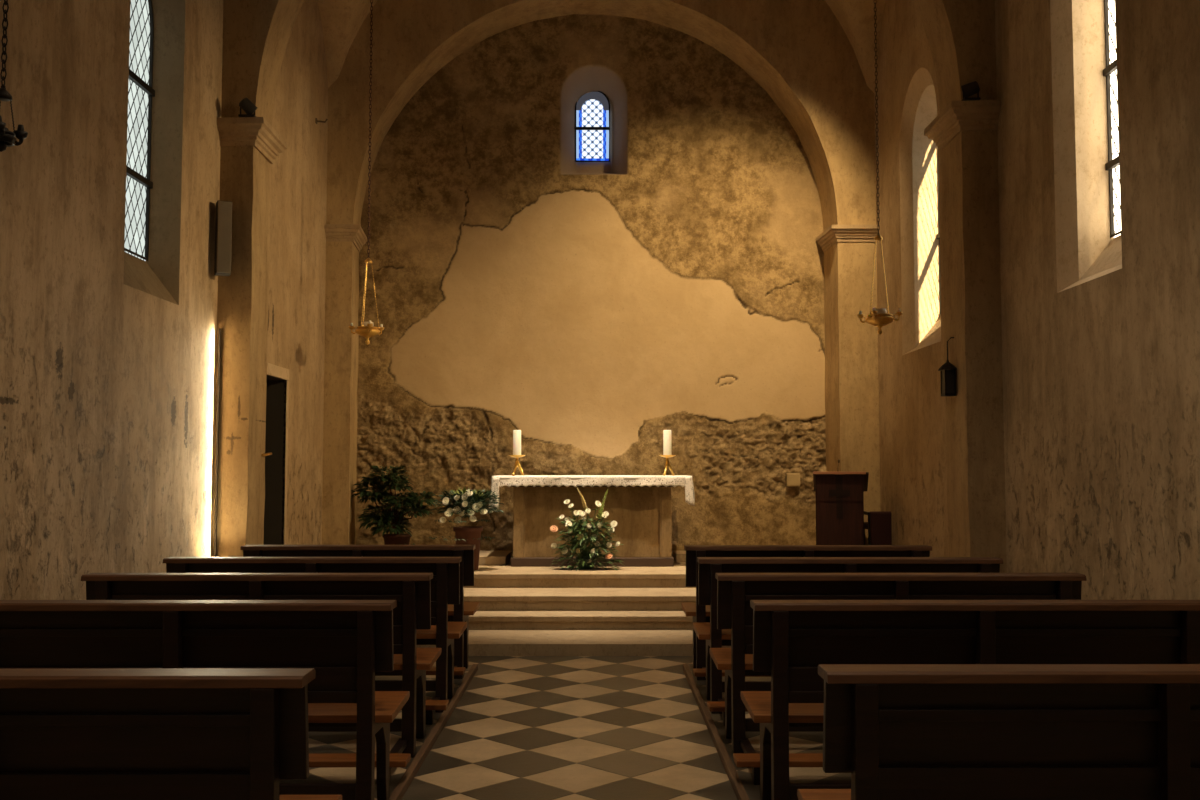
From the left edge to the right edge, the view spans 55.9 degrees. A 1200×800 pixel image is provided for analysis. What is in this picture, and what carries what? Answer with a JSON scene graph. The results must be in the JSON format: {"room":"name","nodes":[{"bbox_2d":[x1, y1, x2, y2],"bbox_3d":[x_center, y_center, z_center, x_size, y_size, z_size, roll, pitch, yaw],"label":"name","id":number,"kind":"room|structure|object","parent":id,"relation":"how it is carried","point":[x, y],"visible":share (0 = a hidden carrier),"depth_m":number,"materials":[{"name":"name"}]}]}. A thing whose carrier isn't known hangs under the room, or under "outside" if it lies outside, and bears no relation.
{"room":"church","nodes":[
{"label":"church","id":0,"kind":"room"},
{"bbox_2d":[37,0,222,599],"bbox_3d":[-2.987,-1.217,2.794,0.001,5.600,12.450,0,-3,0],"label":"wall","id":1,"kind":"structure","parent":0,"point":[128,433],"depth_m":7.02,"materials":[{"name":"paint"}]},
{"bbox_2d":[0,0,53,599],"bbox_3d":[-2.976,-1.304,1.323,0.055,5.600,9.504,0,-3,0],"label":"wall","id":2,"kind":"structure","parent":1,"relation":"attached to","point":[24,168],"depth_m":5.81,"materials":[{"name":"paint"}]},
{"bbox_2d":[123,0,184,304],"bbox_3d":[-3.102,-2.011,7.658,0.204,2.621,0.942,0,-3,0],"label":"window","id":3,"kind":"structure","parent":1,"relation":"in","point":[157,27],"depth_m":8.02,"materials":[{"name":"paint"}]},
{"bbox_2d":[263,0,327,544],"bbox_3d":[-2.787,-1.770,10.366,0.001,7.600,2.500,0,-3,0],"label":"wall","id":4,"kind":"structure","parent":0,"point":[298,175],"depth_m":10.59,"materials":[{"name":"paint"}]},
{"bbox_2d":[261,363,289,544],"bbox_3d":[-3.545,0.624,9.601,1.681,1.850,0.895,0,-3,0],"label":"door","id":5,"kind":"structure","parent":4,"relation":"in","point":[277,382],"depth_m":9.99,"materials":[{"name":"paint"}]},
{"bbox_2d":[315,118,327,123],"bbox_3d":[-2.732,-2.740,11.096,0.116,0.050,0.040,0,-3,0],"label":"wall hook","id":6,"kind":"object","parent":4,"relation":"attached to","point":[316,119],"visible":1,"depth_m":11.09,"materials":[{"name":"metal"}]},
{"bbox_2d":[279,666,471,799],"bbox_3d":[-1.935,1.654,4.154,2.108,0.030,7.500,0,-3,0],"label":"platform","id":7,"kind":"object","parent":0,"point":[319,742],"depth_m":5.61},
{"bbox_2d":[0,668,341,799],"bbox_3d":[-1.578,1.121,2.778,1.678,0.870,0.979,0,-3,0],"label":"pew","id":8,"kind":"object","parent":7,"relation":"on","point":[66,733],"visible":1,"depth_m":2.85,"materials":[{"name":"brown wood"}]},
{"bbox_2d":[0,600,409,799],"bbox_3d":[-1.637,1.211,4.284,1.678,0.870,0.979,0,-3,0],"label":"pew","id":9,"kind":"object","parent":7,"relation":"on","point":[345,642],"visible":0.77,"depth_m":4.35,"materials":[{"name":"brown wood"}]},
{"bbox_2d":[81,573,441,781],"bbox_3d":[-1.662,1.278,5.421,1.678,0.870,0.979,0,-3,0],"label":"pew","id":10,"kind":"object","parent":7,"relation":"on","point":[412,591],"visible":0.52,"depth_m":5.48,"materials":[{"name":"brown wood"}]},
{"bbox_2d":[163,557,466,724],"bbox_3d":[-1.649,1.342,6.499,1.688,0.870,0.819,0,-3,0],"label":"pew","id":11,"kind":"object","parent":7,"relation":"on","point":[445,583],"visible":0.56,"depth_m":6.48,"materials":[{"name":"brown wood"}]},
{"bbox_2d":[240,545,479,678],"bbox_3d":[-1.605,1.402,7.517,1.538,0.870,0.819,0,-3,0],"label":"pew","id":12,"kind":"object","parent":7,"relation":"on","point":[460,612],"visible":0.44,"depth_m":7.50,"materials":[{"name":"brown wood"}]},
{"bbox_2d":[389,664,477,799],"bbox_3d":[-0.864,1.649,4.168,0.035,0.042,7.520,0,-3,0],"label":"trim","id":13,"kind":"structure","parent":7,"relation":"attached to","point":[407,778],"depth_m":5.72,"materials":[{"name":"brown stone"}]},
{"bbox_2d":[401,656,737,799],"bbox_3d":[0.012,1.642,2.858,6.400,0.100,13.300,0,-3,0],"label":"floor","id":14,"kind":"structure","parent":0,"point":[523,727],"depth_m":5.96,"materials":[{"name":"beige tile"}]},
{"bbox_2d":[214,328,220,556],"bbox_3d":[-2.880,0.679,8.582,0.195,2.500,0.370,0,-3,0],"label":"uplight","id":15,"kind":"object","parent":14,"relation":"on","point":[219,330],"visible":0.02,"depth_m":8.77,"materials":[{"name":"metal"}]},
{"bbox_2d":[416,630,730,655],"bbox_3d":[-0.001,1.906,8.901,5.445,0.089,0.796,0,-3,0],"label":"step","id":16,"kind":"structure","parent":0,"point":[480,642],"depth_m":8.59,"materials":[{"name":"stone"}]},
{"bbox_2d":[464,588,695,610],"bbox_3d":[0.018,1.753,9.934,5.606,0.136,0.686,0,-3,0],"label":"step","id":17,"kind":"structure","parent":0,"point":[490,599],"depth_m":9.61,"materials":[{"name":"stone"}]},
{"bbox_2d":[464,560,695,587],"bbox_3d":[0.015,1.696,11.101,5.606,0.136,1.737,0,-3,0],"label":"step","id":18,"kind":"structure","parent":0,"point":[486,576],"depth_m":10.25,"materials":[{"name":"stone"}]},
{"bbox_2d":[429,487,503,570],"bbox_3d":[-1.261,1.210,10.681,0.635,0.785,0.609,2,-4,-31],"label":"potted flowers","id":19,"kind":"object","parent":18,"relation":"on","point":[470,502],"visible":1,"depth_m":10.57,"materials":[{"name":"green plant"}]},
{"bbox_2d":[549,488,624,570],"bbox_3d":[-0.125,1.245,10.740,0.734,0.815,0.439,0,-3,0],"label":"flower arrangement","id":20,"kind":"object","parent":18,"relation":"on","point":[587,561],"visible":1,"depth_m":10.68,"materials":[{"name":"green plant"}]},
{"bbox_2d":[575,556,595,569],"bbox_3d":[-0.134,1.546,10.743,0.200,0.120,0.200,0,-3,0],"label":"flower pot","id":21,"kind":"object","parent":20,"relation":"on","point":[586,559],"depth_m":10.66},
{"bbox_2d":[499,479,680,566],"bbox_3d":[-0.079,1.209,11.359,1.912,0.867,0.710,0,-3,0],"label":"altar","id":22,"kind":"object","parent":18,"relation":"on","point":[642,515],"visible":0.81,"depth_m":11.06,"materials":[{"name":"wood"}]},
{"bbox_2d":[489,475,694,512],"bbox_3d":[-0.081,0.944,11.364,2.038,0.367,0.756,0,-3,0],"label":"altar cloth","id":23,"kind":"object","parent":22,"relation":"on","point":[561,480],"visible":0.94,"depth_m":11.01,"materials":[{"name":"beige fabric"}]},
{"bbox_2d":[509,455,524,475],"bbox_3d":[-0.823,0.650,11.215,0.168,0.207,0.168,0,-3,0],"label":"candlestick","id":24,"kind":"object","parent":23,"relation":"on","point":[517,457],"visible":1,"depth_m":11.20,"materials":[{"name":"gold metal"}]},
{"bbox_2d":[513,430,520,454],"bbox_3d":[-0.823,0.420,11.228,0.082,0.272,0.082,0,-3,0],"label":"candle","id":25,"kind":"object","parent":24,"relation":"on","point":[516,433],"visible":0.97,"depth_m":11.20,"materials":[{"name":"wax"}]},
{"bbox_2d":[659,455,675,475],"bbox_3d":[0.670,0.650,11.219,0.168,0.207,0.168,0,-3,0],"label":"candlestick","id":26,"kind":"object","parent":23,"relation":"on","point":[667,464],"visible":1,"depth_m":11.20,"materials":[{"name":"gold metal"}]},
{"bbox_2d":[663,429,671,454],"bbox_3d":[0.670,0.420,11.232,0.082,0.272,0.082,0,-3,0],"label":"candle","id":27,"kind":"object","parent":26,"relation":"on","point":[667,447],"visible":0.98,"depth_m":11.20,"materials":[{"name":"wax"}]},
{"bbox_2d":[469,611,692,629],"bbox_3d":[0.020,1.842,9.439,5.606,0.121,0.391,0,-3,0],"label":"step","id":28,"kind":"structure","parent":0,"point":[481,620],"depth_m":9.26,"materials":[{"name":"stone"}]},
{"bbox_2d":[479,550,685,564],"bbox_3d":[-0.081,1.611,11.553,4.940,0.087,0.844,0,-3,0],"label":"floor","id":29,"kind":"structure","parent":0,"point":[488,557],"depth_m":11.39,"materials":[{"name":"stone"}]},
{"bbox_2d":[351,466,440,544],"bbox_3d":[-2.090,1.114,11.466,0.962,0.894,0.526,0,-3,0],"label":"potted shrub","id":30,"kind":"object","parent":29,"relation":"on","point":[396,538],"visible":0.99,"depth_m":11.40,"materials":[{"name":"green plant"}]},
{"bbox_2d":[383,533,410,544],"bbox_3d":[-2.060,1.461,11.464,0.290,0.200,0.290,0,-3,0],"label":"pot","id":31,"kind":"object","parent":30,"relation":"attached to","point":[404,538],"depth_m":11.36,"materials":[{"name":"ceramic"}]},
{"bbox_2d":[813,472,868,544],"bbox_3d":[2.323,1.152,10.893,0.518,0.924,0.454,-1,-3,11],"label":"lectern","id":32,"kind":"object","parent":29,"relation":"on","point":[839,495],"visible":0.66,"depth_m":10.71,"materials":[{"name":"brown wood"}]},
{"bbox_2d":[864,511,891,544],"bbox_3d":[2.744,1.359,11.106,0.291,0.538,0.360,0,-3,0],"label":"chair","id":33,"kind":"object","parent":29,"relation":"on","point":[879,526],"visible":0.38,"depth_m":10.93,"materials":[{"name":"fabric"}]},
{"bbox_2d":[356,14,826,550],"bbox_3d":[-0.082,-1.429,12.305,5.100,6.350,0.467,0,-3,0],"label":"wall","id":34,"kind":"structure","parent":0,"point":[591,311],"depth_m":12.09,"materials":[{"name":"paint"}]},
{"bbox_2d":[575,91,609,161],"bbox_3d":[-0.083,-3.061,12.581,0.395,0.828,0.045,0,-3,0],"label":"window","id":35,"kind":"structure","parent":34,"relation":"in","point":[592,110],"depth_m":12.60,"materials":[{"name":"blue glass"}]},
{"bbox_2d":[786,473,799,486],"bbox_3d":[2.040,0.845,11.941,0.140,0.140,0.071,0,-3,0],"label":"junction box","id":36,"kind":"object","parent":34,"relation":"attached to","point":[792,479],"visible":1,"depth_m":11.91,"materials":[{"name":"beige plastic"}]},
{"bbox_2d":[322,0,879,544],"bbox_3d":[0.014,-1.683,11.820,5.710,7.600,0.600,0,-3,0],"label":"wall","id":37,"kind":"structure","parent":0,"point":[798,52],"depth_m":11.62,"materials":[{"name":"paint"}]},
{"bbox_2d":[324,224,366,252],"bbox_3d":[-2.610,-1.678,11.775,0.362,0.160,0.692,0,-3,0],"label":"trim","id":38,"kind":"structure","parent":37,"relation":"attached to","point":[354,233],"depth_m":11.49,"materials":[{"name":"stone"}]},
{"bbox_2d":[816,225,877,252],"bbox_3d":[2.567,-1.678,11.785,0.504,0.160,0.685,0,-3,0],"label":"trim","id":39,"kind":"structure","parent":37,"relation":"attached to","point":[833,234],"depth_m":11.50,"materials":[{"name":"stone"}]},
{"bbox_2d":[317,0,885,91],"bbox_3d":[0.018,-4.207,10.442,5.650,2.375,2.550,0,-3,0],"label":"ceiling","id":40,"kind":"structure","parent":0,"point":[341,20],"depth_m":11.41,"materials":[{"name":"paint"}]},
{"bbox_2d":[349,0,383,344],"bbox_3d":[-2.132,-2.860,10.367,0.310,4.729,0.320,0,-3,0],"label":"hanging lamp","id":41,"kind":"object","parent":40,"relation":"hanging from","point":[367,330],"visible":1,"depth_m":10.29,"materials":[{"name":"gold metal"}]},
{"bbox_2d":[857,1,901,334],"bbox_3d":[2.368,-2.459,9.669,0.288,3.826,0.288,1,-4,-15],"label":"hanging lamp","id":42,"kind":"object","parent":40,"relation":"hanging from","point":[879,317],"visible":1,"depth_m":9.57,"materials":[{"name":"metal"}]},
{"bbox_2d":[212,0,1006,572],"bbox_3d":[-0.004,-2.401,9.017,6.154,8.700,0.519,0,-3,4],"label":"wall","id":43,"kind":"structure","parent":0,"point":[960,34],"depth_m":8.77,"materials":[{"name":"paint"}]},
{"bbox_2d":[214,200,231,275],"bbox_3d":[-2.930,-1.247,8.777,0.110,0.568,0.202,2,-4,-26],"label":"speaker","id":44,"kind":"object","parent":43,"relation":"attached to","point":[223,219],"visible":1,"depth_m":8.69},
{"bbox_2d":[216,117,287,163],"bbox_3d":[-2.819,-2.092,9.185,0.385,0.200,0.738,0,-3,0],"label":"trim","id":45,"kind":"structure","parent":43,"relation":"attached to","point":[257,132],"depth_m":8.91,"materials":[{"name":"stone"}]},
{"bbox_2d":[238,98,257,116],"bbox_3d":[-2.760,-2.291,8.867,0.139,0.156,0.135,0,-3,0],"label":"spotlight","id":46,"kind":"object","parent":45,"relation":"on","point":[248,107],"visible":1,"depth_m":8.83,"materials":[{"name":"metal"}]},
{"bbox_2d":[938,337,956,395],"bbox_3d":[2.677,-0.258,8.698,0.150,0.455,0.150,0,-3,0],"label":"wall lantern","id":47,"kind":"object","parent":43,"relation":"attached to","point":[947,370],"visible":1,"depth_m":8.65,"materials":[{"name":"metal"}]},
{"bbox_2d":[924,100,1000,150],"bbox_3d":[2.813,-2.119,8.798,0.372,0.200,0.749,0,-3,0],"label":"trim","id":48,"kind":"structure","parent":43,"relation":"attached to","point":[956,117],"depth_m":8.52,"materials":[{"name":"stone"}]},
{"bbox_2d":[961,81,980,100],"bbox_3d":[2.778,-2.313,8.472,0.134,0.148,0.106,-1,-3,10],"label":"spotlight","id":49,"kind":"object","parent":48,"relation":"on","point":[972,88],"visible":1,"depth_m":8.43,"materials":[{"name":"metal"}]},
{"bbox_2d":[688,666,850,799],"bbox_3d":[1.815,1.654,4.164,2.383,0.030,7.500,0,-3,0],"label":"platform","id":50,"kind":"object","parent":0,"point":[799,742],"depth_m":5.57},
{"bbox_2d":[683,664,748,799],"bbox_3d":[0.606,1.649,4.171,0.035,0.042,7.520,0,-3,0],"label":"trim","id":51,"kind":"structure","parent":50,"relation":"attached to","point":[732,774],"depth_m":5.72,"materials":[{"name":"brown stone"}]},
{"bbox_2d":[681,545,931,679],"bbox_3d":[1.373,1.400,7.473,1.618,0.870,0.819,0,-3,0],"label":"pew","id":52,"kind":"object","parent":50,"relation":"on","point":[700,613],"visible":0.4,"depth_m":7.46,"materials":[{"name":"brown wood"}]},
{"bbox_2d":[693,557,1002,725],"bbox_3d":[1.425,1.340,6.467,1.728,0.870,0.819,0,-3,0],"label":"pew","id":53,"kind":"object","parent":50,"relation":"on","point":[714,637],"visible":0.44,"depth_m":6.45,"materials":[{"name":"brown wood"}]},
{"bbox_2d":[709,573,1086,784],"bbox_3d":[1.458,1.278,5.426,1.778,0.870,0.979,0,-3,0],"label":"pew","id":54,"kind":"object","parent":50,"relation":"on","point":[735,591],"visible":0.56,"depth_m":5.48,"materials":[{"name":"brown wood"}]},
{"bbox_2d":[740,600,1199,799],"bbox_3d":[1.479,1.211,4.289,1.778,0.870,0.979,0,-3,0],"label":"pew","id":55,"kind":"object","parent":50,"relation":"on","point":[791,638],"visible":0.62,"depth_m":4.36,"materials":[{"name":"brown wood"}]},
{"bbox_2d":[797,664,1199,799],"bbox_3d":[1.466,1.125,2.842,1.778,0.870,0.979,0,-3,0],"label":"pew","id":56,"kind":"object","parent":50,"relation":"on","point":[900,731],"visible":1,"depth_m":2.91,"materials":[{"name":"brown wood"}]},
{"bbox_2d":[874,0,948,556],"bbox_3d":[2.823,-1.775,10.281,0.001,7.600,2.700,0,-3,0],"label":"wall","id":57,"kind":"structure","parent":0,"point":[912,407],"depth_m":10.58,"materials":[{"name":"paint"}]},
{"bbox_2d":[899,68,940,354],"bbox_3d":[2.986,-1.694,10.022,0.324,2.485,1.192,0,-3,0],"label":"window","id":58,"kind":"structure","parent":57,"relation":"in","point":[918,154],"depth_m":10.45,"materials":[{"name":"glass"}]},
{"bbox_2d":[995,0,1199,599],"bbox_3d":[3.013,-1.232,2.535,0.001,5.600,11.900,0,-3,0],"label":"wall","id":59,"kind":"structure","parent":0,"point":[1101,375],"depth_m":6.58,"materials":[{"name":"paint"}]},
{"bbox_2d":[1050,0,1121,292],"bbox_3d":[3.159,-2.053,7.037,0.314,2.650,0.922,0,-3,0],"label":"window","id":60,"kind":"structure","parent":59,"relation":"in","point":[1083,32],"depth_m":7.35,"materials":[{"name":"paint"}]},
{"bbox_3d":[0.013,-5.507,3.081,6.000,3.000,12.500,0,-3,0],"label":"ceiling","id":61,"kind":"structure","parent":0,"visible":0},
{"bbox_2d":[0,0,27,151],"bbox_3d":[-2.483,-3.662,4.811,0.179,5.285,0.183,0,-3,0],"label":"hanging lamp","id":62,"kind":"object","parent":61,"relation":"hanging from","point":[7,138],"visible":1,"depth_m":4.68,"materials":[{"name":"metal"}]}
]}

